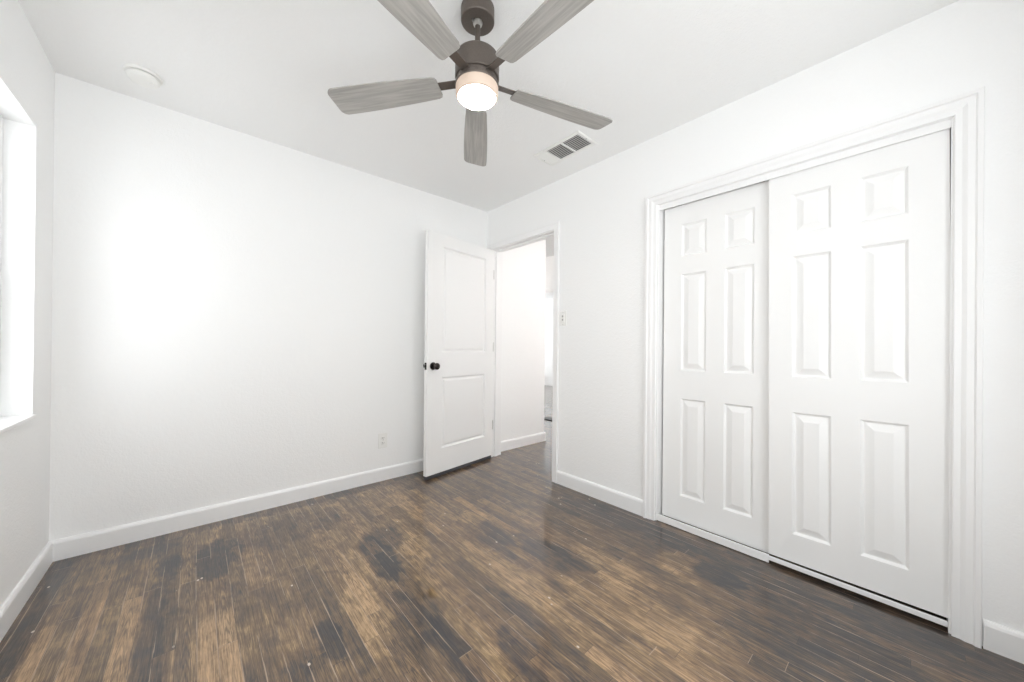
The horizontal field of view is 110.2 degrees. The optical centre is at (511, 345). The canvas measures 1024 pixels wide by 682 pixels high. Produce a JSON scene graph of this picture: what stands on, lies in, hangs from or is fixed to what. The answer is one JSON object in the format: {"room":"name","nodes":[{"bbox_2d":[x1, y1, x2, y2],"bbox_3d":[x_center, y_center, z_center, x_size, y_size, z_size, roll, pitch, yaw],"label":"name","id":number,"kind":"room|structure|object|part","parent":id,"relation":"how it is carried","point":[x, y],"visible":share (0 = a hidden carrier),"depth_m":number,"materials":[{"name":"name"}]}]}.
{"room":"empty bedroom","nodes":[
{"label":"empty bedroom","id":0,"kind":"room"},
{"bbox_2d":[0,0,54,606],"bbox_3d":[-1.222,-0.138,0.483,0.120,2.440,3.360,1,0,-42],"label":"wall","id":1,"kind":"structure","parent":0,"point":[27,76],"depth_m":1.55,"materials":[{"name":"white paint"}]},
{"bbox_2d":[0,115,36,433],"bbox_3d":[-1.972,-0.323,1.340,0.131,1.290,0.548,1,0,-42],"label":"window","id":2,"kind":"structure","parent":1,"relation":"in","point":[7,423],"depth_m":1.51,"materials":[{"name":"white plastic"}]},
{"bbox_3d":[-2.009,-0.324,1.308,0.034,1.289,0.548,1,0,-42],"label":"frame","id":3,"kind":"part","parent":2,"relation":"part of","materials":[{"name":"white plastic"}]},
{"bbox_3d":[-1.966,0.313,1.350,0.097,0.018,0.548,1,0,-42],"label":"sill","id":4,"kind":"part","parent":2,"relation":"part of","materials":[{"name":"white paint"}]},
{"bbox_2d":[0,541,52,641],"bbox_3d":[-1.182,1.032,0.524,0.015,0.102,3.360,1,0,-42],"label":"baseboard","id":5,"kind":"structure","parent":1,"relation":"attached to","point":[14,603],"depth_m":1.48,"materials":[{"name":"white paint"}]},
{"bbox_2d":[49,72,545,540],"bbox_3d":[-1.039,-0.130,2.972,3.699,2.440,0.120,1,0,-42],"label":"wall","id":6,"kind":"structure","parent":0,"point":[236,315],"depth_m":2.23,"materials":[{"name":"white paint"}]},
{"bbox_2d":[51,459,422,561],"bbox_3d":[-1.281,1.036,2.674,2.722,0.102,0.015,1,0,-42],"label":"baseboard","id":7,"kind":"structure","parent":6,"relation":"attached to","point":[72,546],"depth_m":2.18,"materials":[{"name":"white paint"}]},
{"bbox_2d":[378,432,386,448],"bbox_3d":[-1.043,0.768,2.886,0.074,0.120,0.010,1,0,-42],"label":"wall outlet","id":8,"kind":"object","parent":6,"relation":"attached to","point":[382,437],"visible":1,"depth_m":2.88,"materials":[{"name":"white plastic"}]},
{"bbox_2d":[423,229,493,479],"bbox_3d":[-0.447,0.079,3.195,0.164,2.027,0.805,0,0,39],"label":"door","id":9,"kind":"structure","parent":6,"relation":"in","point":[459,274],"depth_m":3.13,"materials":[{"name":"white wood"}]},
{"bbox_3d":[-0.623,0.169,2.904,0.064,0.064,0.064,0,0,39],"label":"knob","id":10,"kind":"part","parent":9,"relation":"part of","materials":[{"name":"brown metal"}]},
{"bbox_2d":[18,0,958,298],"bbox_3d":[0.189,-1.383,5.004,8.372,0.100,8.660,1,0,-42],"label":"ceiling","id":11,"kind":"structure","parent":0,"point":[266,70],"depth_m":1.71,"materials":[{"name":"white paint"}]},
{"bbox_2d":[123,63,162,88],"bbox_3d":[-1.846,-1.339,1.789,0.138,0.043,0.138,1,0,-42],"label":"smoke detector","id":12,"kind":"object","parent":11,"relation":"attached to","point":[143,76],"visible":1,"depth_m":1.76,"materials":[{"name":"white plastic"}]},
{"bbox_2d":[328,0,612,165],"bbox_3d":[-0.106,-1.164,1.396,1.251,0.362,1.199,1,0,-42],"label":"ceiling fan","id":13,"kind":"object","parent":11,"relation":"hanging from","point":[477,63],"visible":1,"depth_m":1.39,"materials":[{"name":"grey wood"}]},
{"bbox_3d":[-0.534,-1.055,1.508,0.485,0.006,0.128,0,-11,11],"label":"blade","id":14,"kind":"part","parent":13,"relation":"part of","materials":[{"name":"grey wood"}]},
{"bbox_3d":[-0.337,-1.055,1.077,0.128,0.006,0.485,-12,-6,29],"label":"blade","id":15,"kind":"part","parent":13,"relation":"part of","materials":[{"name":"grey wood"}]},
{"bbox_3d":[-0.186,-1.051,1.828,0.128,0.006,0.485,12,-1,-6],"label":"blade","id":16,"kind":"part","parent":13,"relation":"part of","materials":[{"name":"grey wood"}]},
{"bbox_3d":[-0.140,-1.011,1.428,0.169,0.042,0.169,1,0,-42],"label":"lamp shade","id":17,"kind":"part","parent":13,"relation":"part of","materials":[{"name":"beige glass"}]},
{"bbox_3d":[0.133,-1.050,1.132,0.128,0.006,0.485,-14,10,-42],"label":"blade","id":18,"kind":"part","parent":13,"relation":"part of","materials":[{"name":"grey wood"}]},
{"bbox_3d":[0.227,-1.048,1.595,0.485,0.006,0.128,1,11,-25],"label":"blade","id":19,"kind":"part","parent":13,"relation":"part of","materials":[{"name":"grey wood"}]},
{"bbox_2d":[533,130,597,165],"bbox_3d":[0.356,-1.332,2.436,0.204,0.011,0.400,1,0,-42],"label":"ceiling vent","id":20,"kind":"object","parent":11,"relation":"in","point":[577,142],"visible":1,"depth_m":2.42,"materials":[{"name":"white plastic"}]},
{"bbox_2d":[0,385,1023,681],"bbox_3d":[0.165,1.147,4.998,8.372,0.080,8.660,1,0,-42],"label":"floor","id":21,"kind":"structure","parent":0,"point":[493,569],"depth_m":1.50,"materials":[{"name":"brown wood"}]},
{"bbox_2d":[657,513,947,626],"bbox_3d":[1.305,1.086,1.824,0.009,0.040,1.168,1,0,-42],"label":"guide","id":22,"kind":"object","parent":21,"relation":"on","point":[736,546],"visible":1,"depth_m":1.78,"materials":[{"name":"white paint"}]},
{"bbox_2d":[545,298,552,385],"bbox_3d":[2.419,-0.083,8.570,0.120,2.440,5.900,1,0,-42],"label":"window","id":23,"kind":"structure","parent":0,"point":[548,302],"depth_m":10.03,"materials":[{"name":"white paint"}]},
{"bbox_2d":[545,256,553,288],"bbox_3d":[0.585,-0.108,5.364,0.100,2.440,8.260,1,0,-42],"label":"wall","id":24,"kind":"structure","parent":0,"point":[549,281],"depth_m":5.33,"materials":[{"name":"white paint"}]},
{"bbox_2d":[545,288,552,292],"bbox_3d":[0.513,-0.817,5.369,0.012,0.055,0.930,1,0,-42],"label":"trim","id":25,"kind":"structure","parent":24,"relation":"attached to","point":[551,289],"depth_m":5.33,"materials":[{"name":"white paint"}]},
{"bbox_2d":[487,0,1023,645],"bbox_3d":[0.903,-0.113,2.370,0.120,2.440,3.360,1,0,-42],"label":"wall","id":26,"kind":"structure","parent":0,"point":[962,46],"depth_m":1.71,"materials":[{"name":"white paint"}]},
{"bbox_2d":[488,221,559,482],"bbox_3d":[0.115,0.052,3.255,0.158,2.100,0.924,1,0,-42],"label":"door frame","id":27,"kind":"structure","parent":26,"relation":"attached to","point":[551,230],"depth_m":3.30,"materials":[{"name":"white paint"}]},
{"bbox_2d":[559,311,566,325],"bbox_3d":[0.404,-0.215,2.835,0.010,0.116,0.072,1,0,-42],"label":"light switch","id":28,"kind":"object","parent":26,"relation":"attached to","point":[563,314],"visible":1,"depth_m":2.83,"materials":[{"name":"white plastic"}]},
{"bbox_2d":[662,181,768,552],"bbox_3d":[1.187,0.104,2.070,0.034,1.958,0.612,1,0,-42],"label":"door","id":29,"kind":"structure","parent":26,"relation":"in","point":[716,362],"depth_m":2.05,"materials":[{"name":"white wood"}]},
{"bbox_2d":[556,470,1023,663],"bbox_3d":[1.158,1.057,1.965,0.015,0.102,2.407,1,0,-42],"label":"baseboard","id":30,"kind":"structure","parent":26,"relation":"attached to","point":[999,639],"depth_m":2.32,"materials":[{"name":"white paint"}]},
{"bbox_2d":[659,119,950,210],"bbox_3d":[1.357,-0.869,1.859,0.092,0.033,1.170,1,0,-42],"label":"fascia","id":31,"kind":"object","parent":26,"relation":"attached to","point":[943,125],"visible":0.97,"depth_m":1.69,"materials":[{"name":"white paint"}]},
{"bbox_2d":[643,86,984,648],"bbox_3d":[1.344,0.077,1.853,0.144,2.066,1.324,1,0,-42],"label":"trim","id":32,"kind":"structure","parent":26,"relation":"attached to","point":[966,111],"depth_m":1.36,"materials":[{"name":"white paint"}]},
{"bbox_2d":[769,128,949,617],"bbox_3d":[1.530,0.095,1.627,0.034,1.940,0.590,1,-1,-42],"label":"door","id":33,"kind":"structure","parent":26,"relation":"in","point":[859,245],"depth_m":1.58,"materials":[{"name":"white wood"}]},
{"bbox_3d":[-1.320,-0.124,5.999,0.100,2.440,4.780,1,0,-42],"label":"wall","id":34,"kind":"structure","parent":0,"visible":0},
{"bbox_2d":[501,432,545,451],"bbox_3d":[-1.519,1.042,5.739,0.752,0.102,4.915,1,0,-42],"label":"baseboard","id":35,"kind":"structure","parent":34,"relation":"attached to","point":[509,444],"depth_m":3.90,"materials":[{"name":"white paint"}]}
]}

